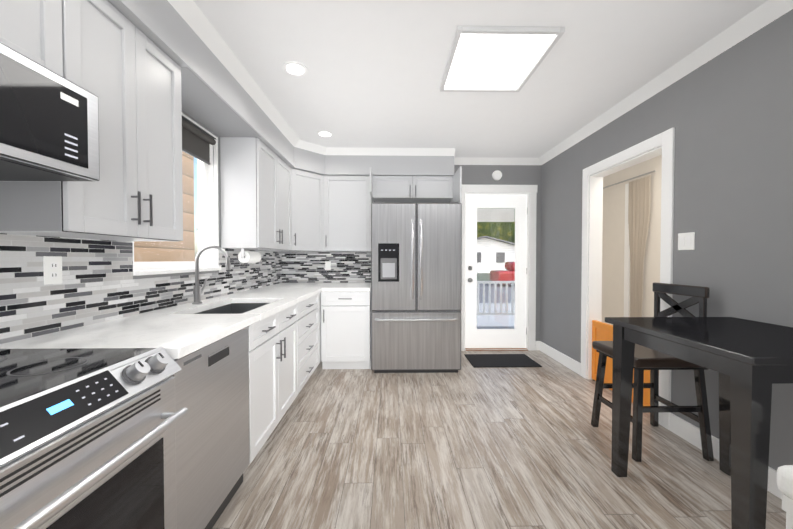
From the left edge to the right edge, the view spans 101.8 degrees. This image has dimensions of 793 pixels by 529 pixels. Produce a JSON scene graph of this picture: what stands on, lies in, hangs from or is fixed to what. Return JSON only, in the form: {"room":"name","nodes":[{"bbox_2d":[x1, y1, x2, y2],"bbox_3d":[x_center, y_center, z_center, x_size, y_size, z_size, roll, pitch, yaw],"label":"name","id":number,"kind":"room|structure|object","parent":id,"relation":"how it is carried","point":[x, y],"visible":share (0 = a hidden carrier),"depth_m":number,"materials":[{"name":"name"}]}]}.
{"room":"kitchen","nodes":[
{"label":"kitchen","id":0,"kind":"room"},
{"bbox_2d":[0,110,282,343],"bbox_3d":[-1.517,-0.069,1.197,0.164,2.520,6.330,0,1,-1],"label":"wall","id":1,"kind":"structure","parent":0,"point":[100,283],"depth_m":1.52,"materials":[{"name":"tile"}]},
{"bbox_2d":[0,0,71,81],"bbox_3d":[-1.270,-0.801,0.702,0.314,0.440,0.755,0,1,-1],"label":"upper cabinet","id":2,"kind":"object","parent":1,"relation":"attached to","point":[40,31],"depth_m":1.02,"materials":[{"name":"grey wood"}]},
{"bbox_2d":[0,43,99,180],"bbox_3d":[-1.212,-0.417,0.710,0.432,0.287,0.754,0,1,-1],"label":"over-the-range microwave","id":3,"kind":"object","parent":2,"relation":"attached to","point":[49,125],"visible":1,"depth_m":0.93,"materials":[{"name":"grey metal"}]},
{"bbox_2d":[43,256,61,284],"bbox_3d":[-1.432,0.024,1.345,0.008,0.116,0.072,0,1,-1],"label":"outlet","id":4,"kind":"object","parent":1,"relation":"attached to","point":[52,267],"visible":1,"depth_m":1.34,"materials":[{"name":"white plastic"}]},
{"bbox_2d":[0,0,182,240],"bbox_3d":[-1.282,-0.575,1.393,0.314,0.915,0.613,0,1,-1],"label":"upper cabinet","id":5,"kind":"object","parent":1,"relation":"attached to","point":[123,68],"depth_m":1.32,"materials":[{"name":"grey wood"}]},
{"bbox_2d":[132,113,220,275],"bbox_3d":[-1.521,-0.488,2.200,0.190,1.085,0.890,0,1,-1],"label":"window","id":6,"kind":"structure","parent":1,"relation":"in","point":[208,224],"depth_m":2.58,"materials":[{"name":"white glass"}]},
{"bbox_2d":[182,116,215,195],"bbox_3d":[-1.487,-0.700,2.197,0.058,0.629,0.856,0,1,-1],"label":"roller blind","id":7,"kind":"object","parent":6,"relation":"attached to","point":[197,141],"visible":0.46,"depth_m":2.42,"materials":[{"name":"fabric"}]},
{"bbox_2d":[220,137,275,250],"bbox_3d":[-1.308,-0.601,2.931,0.314,0.915,0.507,0,1,-1],"label":"upper cabinet","id":8,"kind":"object","parent":1,"relation":"attached to","point":[247,165],"depth_m":2.68,"materials":[{"name":"grey wood"}]},
{"bbox_2d":[238,248,260,262],"bbox_3d":[-1.318,-0.079,2.899,0.104,0.126,0.296,0,1,-1],"label":"paper towel holder","id":9,"kind":"object","parent":8,"relation":"attached to","point":[249,256],"visible":1,"depth_m":2.79,"materials":[{"name":"white paper"}]},
{"bbox_2d":[276,155,295,251],"bbox_3d":[-1.297,-0.608,3.342,0.350,0.915,0.551,0,1,-1],"label":"upper cabinet","id":10,"kind":"object","parent":1,"relation":"attached to","point":[285,175],"depth_m":3.40,"materials":[{"name":"grey wood"}]},
{"bbox_2d":[296,169,327,251],"bbox_3d":[-1.150,-0.616,3.856,0.662,0.915,0.682,0,1,-1],"label":"upper cabinet","id":11,"kind":"object","parent":1,"relation":"attached to","point":[311,188],"depth_m":3.77,"materials":[{"name":"grey wood"}]},
{"bbox_2d":[107,0,454,175],"bbox_3d":[-0.349,-1.180,1.218,2.180,0.299,5.970,0,1,-1],"label":"soffit","id":12,"kind":"structure","parent":0,"point":[223,94],"depth_m":2.28,"materials":[{"name":"white paint"}]},
{"bbox_2d":[282,165,541,341],"bbox_3d":[0.188,-0.121,4.309,3.680,2.520,0.164,0,1,-1],"label":"wall","id":13,"kind":"structure","parent":0,"point":[303,267],"depth_m":4.22,"materials":[{"name":"tile"}]},
{"bbox_2d":[325,261,330,269],"bbox_3d":[-0.895,0.015,4.205,0.072,0.116,0.009,0,1,-1],"label":"switch plate","id":14,"kind":"object","parent":13,"relation":"attached to","point":[327,265],"visible":1,"depth_m":4.21,"materials":[{"name":"white plastic"}]},
{"bbox_2d":[328,172,371,251],"bbox_3d":[-0.616,-0.619,4.030,0.618,0.915,0.352,0,1,-1],"label":"upper cabinet","id":15,"kind":"object","parent":13,"relation":"attached to","point":[349,197],"depth_m":3.90,"materials":[{"name":"grey wood"}]},
{"bbox_2d":[372,173,455,202],"bbox_3d":[0.194,-0.942,4.057,0.998,0.270,0.314,0,1,-1],"label":"upper cabinet","id":16,"kind":"object","parent":13,"relation":"attached to","point":[387,189],"depth_m":3.91,"materials":[{"name":"grey wood"}]},
{"bbox_2d":[454,157,537,164],"bbox_3d":[1.250,-1.342,4.192,1.120,0.075,0.075,0,1,-1],"label":"crown molding","id":17,"kind":"structure","parent":13,"relation":"attached to","point":[457,160],"depth_m":4.19,"materials":[{"name":"white wood"}]},
{"bbox_2d":[465,194,527,347],"bbox_3d":[1.328,0.094,4.274,0.835,2.047,0.121,0,1,-1],"label":"entry door","id":18,"kind":"structure","parent":13,"relation":"in","point":[497,208],"depth_m":4.29,"materials":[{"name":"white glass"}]},
{"bbox_2d":[492,170,501,179],"bbox_3d":[1.320,-1.170,4.215,0.130,0.130,0.033,0,1,-1],"label":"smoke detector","id":19,"kind":"object","parent":13,"relation":"attached to","point":[496,174],"visible":0.98,"depth_m":4.20,"materials":[{"name":"white plastic"}]},
{"bbox_2d":[461,185,537,350],"bbox_3d":[1.321,0.046,4.318,1.055,2.185,0.190,0,1,-1],"label":"door frame","id":20,"kind":"structure","parent":13,"relation":"attached to","point":[530,191],"depth_m":4.24,"materials":[{"name":"white wood"}]},
{"bbox_2d":[193,0,767,157],"bbox_3d":[0.221,-1.379,1.204,3.720,0.100,6.330,0,1,-1],"label":"ceiling","id":21,"kind":"structure","parent":0,"point":[372,77],"depth_m":2.13,"materials":[{"name":"white paint"}]},
{"bbox_2d":[282,61,307,76],"bbox_3d":[-0.696,-1.342,2.215,0.170,0.007,0.170,0,1,-1],"label":"recessed light","id":22,"kind":"object","parent":21,"relation":"in","point":[294,68],"visible":1,"depth_m":2.20,"materials":[{"name":"white plastic"}]},
{"bbox_2d":[317,131,332,136],"bbox_3d":[-0.746,-1.361,3.364,0.170,0.007,0.170,0,1,-1],"label":"recessed light","id":23,"kind":"object","parent":21,"relation":"in","point":[324,133],"visible":1,"depth_m":3.35,"materials":[{"name":"white plastic"}]},
{"bbox_2d":[440,26,564,91],"bbox_3d":[0.640,-1.329,2.138,0.610,0.029,0.660,0,1,-1],"label":"ceiling light panel","id":24,"kind":"object","parent":21,"relation":"attached to","point":[496,58],"visible":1,"depth_m":2.06,"materials":[{"name":"white plastic"}]},
{"bbox_2d":[212,350,785,528],"bbox_3d":[0.845,1.234,1.645,4.980,0.100,7.100,0,1,-1],"label":"floor","id":25,"kind":"structure","parent":0,"point":[468,445],"depth_m":1.91,"materials":[{"name":"brown wood"}]},
{"bbox_2d":[0,346,187,528],"bbox_3d":[-1.048,0.742,0.733,0.724,0.914,0.754,0,1,-1],"label":"range","id":26,"kind":"object","parent":25,"relation":"on","point":[87,438],"visible":1,"depth_m":0.83,"materials":[{"name":"metal"}]},
{"bbox_2d":[173,326,249,528],"bbox_3d":[-1.080,0.758,1.419,0.604,0.860,0.598,0,1,-1],"label":"dishwasher","id":27,"kind":"object","parent":25,"relation":"on","point":[212,426],"visible":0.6,"depth_m":1.36,"materials":[{"name":"grey metal"}]},
{"bbox_2d":[249,292,320,415],"bbox_3d":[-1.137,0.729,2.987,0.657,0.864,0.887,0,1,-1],"label":"base cabinet","id":28,"kind":"object","parent":25,"relation":"on","point":[284,353],"depth_m":2.29,"materials":[{"name":"grey wood"}]},
{"bbox_2d":[0,283,327,358],"bbox_3d":[-1.112,0.381,2.660,0.690,0.239,3.102,0,1,-1],"label":"countertop","id":29,"kind":"structure","parent":28,"relation":"on","point":[178,331],"depth_m":1.51,"materials":[{"name":"stone"}]},
{"bbox_2d":[192,245,230,303],"bbox_3d":[-1.264,0.067,2.222,0.257,0.402,0.108,0,1,-1],"label":"faucet","id":30,"kind":"object","parent":29,"relation":"on","point":[198,291],"visible":1,"depth_m":2.19,"materials":[{"name":"silver metal"}]},
{"bbox_2d":[321,291,371,368],"bbox_3d":[-0.553,0.715,3.827,0.530,0.863,0.804,0,1,-1],"label":"base cabinet","id":31,"kind":"object","parent":25,"relation":"on","point":[345,330],"visible":1,"depth_m":3.47,"materials":[{"name":"grey wood"}]},
{"bbox_2d":[324,282,370,291],"bbox_3d":[-0.537,0.261,3.823,0.501,0.040,0.793,0,1,-1],"label":"countertop","id":32,"kind":"structure","parent":31,"relation":"on","point":[338,286],"depth_m":3.47,"materials":[{"name":"stone"}]},
{"bbox_2d":[371,201,461,372],"bbox_3d":[0.204,0.238,3.752,0.955,1.820,0.870,0,1,-1],"label":"refrigerator","id":33,"kind":"object","parent":25,"relation":"on","point":[416,274],"visible":1,"depth_m":3.39,"materials":[{"name":"grey metal"}]},
{"bbox_2d":[464,354,541,367],"bbox_3d":[1.242,1.141,3.835,0.770,0.012,0.470,0,1,-1],"label":"doormat","id":34,"kind":"object","parent":25,"relation":"on","point":[497,360],"visible":0.96,"depth_m":3.81,"materials":[{"name":"black fabric"}]},
{"bbox_2d":[605,317,792,528],"bbox_3d":[1.575,0.748,1.488,0.741,0.877,0.764,0,1,-1],"label":"pub table","id":35,"kind":"object","parent":25,"relation":"on","point":[750,362],"visible":0.98,"depth_m":1.29,"materials":[{"name":"black paint"}]},
{"bbox_2d":[777,465,792,528],"bbox_3d":[1.310,0.889,0.744,0.420,0.620,0.415,0,1,-1],"label":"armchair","id":36,"kind":"object","parent":25,"relation":"on","point":[785,479],"visible":1,"depth_m":0.91,"materials":[{"name":"fabric"}]},
{"bbox_2d":[602,155,661,324],"bbox_3d":[2.056,-0.065,2.744,0.003,2.460,5.140,0,1,-1],"label":"wall","id":37,"kind":"structure","parent":0,"point":[613,237],"depth_m":2.88,"materials":[{"name":"beige paint"}]},
{"bbox_2d":[624,183,629,316],"bbox_3d":[3.157,0.017,4.414,0.020,2.240,0.080,0,1,-1],"label":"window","id":38,"kind":"structure","parent":37,"relation":"in","point":[626,273],"depth_m":4.41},
{"bbox_2d":[603,170,654,188],"bbox_3d":[3.094,-1.136,4.554,0.020,0.019,1.360,0,1,-1],"label":"curtain rod","id":39,"kind":"object","parent":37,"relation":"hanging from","point":[654,170],"depth_m":4.29,"materials":[{"name":"silver metal"}]},
{"bbox_2d":[628,175,650,316],"bbox_3d":[3.116,-0.119,4.161,0.029,1.960,0.380,0,1,-1],"label":"curtain","id":40,"kind":"object","parent":39,"relation":"hanging from","point":[639,207],"depth_m":4.16,"materials":[{"name":"beige fabric"}]},
{"bbox_2d":[603,154,661,176],"bbox_3d":[2.685,-1.345,2.733,1.260,0.100,4.900,0,1,-1],"label":"ceiling","id":41,"kind":"structure","parent":0,"point":[633,165],"depth_m":4.30,"materials":[{"name":"white paint"}]},
{"bbox_2d":[540,9,792,470],"bbox_3d":[2.022,-0.069,1.177,0.120,2.520,6.170,0,1,-1],"label":"wall","id":42,"kind":"structure","parent":0,"point":[727,115],"depth_m":1.95,"materials":[{"name":"grey paint"}]},
{"bbox_2d":[537,341,580,375],"bbox_3d":[1.903,1.085,3.814,0.030,0.125,0.935,0,1,-1],"label":"baseboard","id":43,"kind":"structure","parent":42,"relation":"attached to","point":[565,360],"depth_m":3.74,"materials":[{"name":"white wood"}]},
{"bbox_2d":[592,320,649,405],"bbox_3d":[1.984,0.864,2.808,0.036,0.600,0.848,0,1,-1],"label":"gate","id":44,"kind":"object","parent":42,"relation":"attached to","point":[601,331],"visible":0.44,"depth_m":3.02,"materials":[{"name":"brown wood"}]},
{"bbox_2d":[581,128,674,429],"bbox_3d":[1.995,0.099,2.795,0.156,2.130,1.060,0,1,-1],"label":"trim","id":45,"kind":"structure","parent":42,"relation":"attached to","point":[592,232],"depth_m":3.08,"materials":[{"name":"white wood"}]},
{"bbox_2d":[534,0,792,164],"bbox_3d":[1.923,-1.292,1.255,0.075,0.075,5.970,0,1,-1],"label":"crown molding","id":46,"kind":"structure","parent":42,"relation":"attached to","point":[759,18],"depth_m":2.11,"materials":[{"name":"white wood"}]},
{"bbox_2d":[678,232,694,249],"bbox_3d":[1.940,-0.155,2.160,0.008,0.116,0.120,0,1,-1],"label":"switch plate","id":47,"kind":"object","parent":42,"relation":"attached to","point":[686,241],"visible":1,"depth_m":2.15,"materials":[{"name":"white plastic"}]},
{"bbox_2d":[670,413,783,498],"bbox_3d":[1.968,1.144,0.295,0.020,0.125,3.965,0,1,-1],"label":"baseboard","id":48,"kind":"structure","parent":42,"relation":"attached to","point":[685,430],"depth_m":2.07,"materials":[{"name":"white wood"}]},
{"label":"outside","id":49,"kind":"structure","parent":0,"visible":0},
{"bbox_2d":[477,273,514,325],"bbox_3d":[9.292,0.965,45.147,100.000,0.165,150.000,0,1,-1],"label":"ground","id":50,"kind":"structure","parent":49,"point":[502,319],"depth_m":11.55,"materials":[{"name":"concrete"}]},
{"bbox_2d":[134,151,194,261],"bbox_3d":[-3.353,-1.728,-0.628,0.750,7.100,11.000,0,1,-1],"label":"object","id":51,"kind":"structure","parent":50,"relation":"on","point":[186,242],"depth_m":4.64,"materials":[{"name":"beige wood"}]},
{"bbox_2d":[477,326,513,328],"bbox_3d":[1.373,1.373,5.237,3.200,0.400,1.580,0,1,-1],"label":"deck","id":52,"kind":"object","parent":50,"relation":"on","point":[497,327],"depth_m":5.94,"materials":[{"name":"grey wood"}]},
{"bbox_2d":[477,281,514,314],"bbox_3d":[1.362,0.687,5.885,3.290,0.950,0.090,0,1,-1],"label":"railing","id":53,"kind":"object","parent":52,"relation":"on","point":[489,298],"depth_m":5.88,"materials":[{"name":"white wood"}]},
{"bbox_2d":[477,236,514,272],"bbox_3d":[10.309,-1.281,44.126,11.800,4.390,13.000,0,1,-1],"label":"house","id":54,"kind":"structure","parent":50,"relation":"on","point":[494,243],"depth_m":38.14,"materials":[{"name":"white"}]},
{"bbox_2d":[477,219,514,242],"bbox_3d":[17.915,-7.616,59.827,17.081,16.827,16.723,0,1,-1],"label":"tree","id":55,"kind":"object","parent":50,"relation":"on","point":[491,229],"depth_m":53.32,"materials":[{"name":"green plant"}]},
{"bbox_2d":[490,262,514,280],"bbox_3d":[8.121,0.498,20.012,4.200,1.350,1.800,0,1,-1],"label":"car","id":56,"kind":"object","parent":50,"relation":"on","point":[509,273],"depth_m":19.25,"materials":[{"name":"red paint"}]}
]}

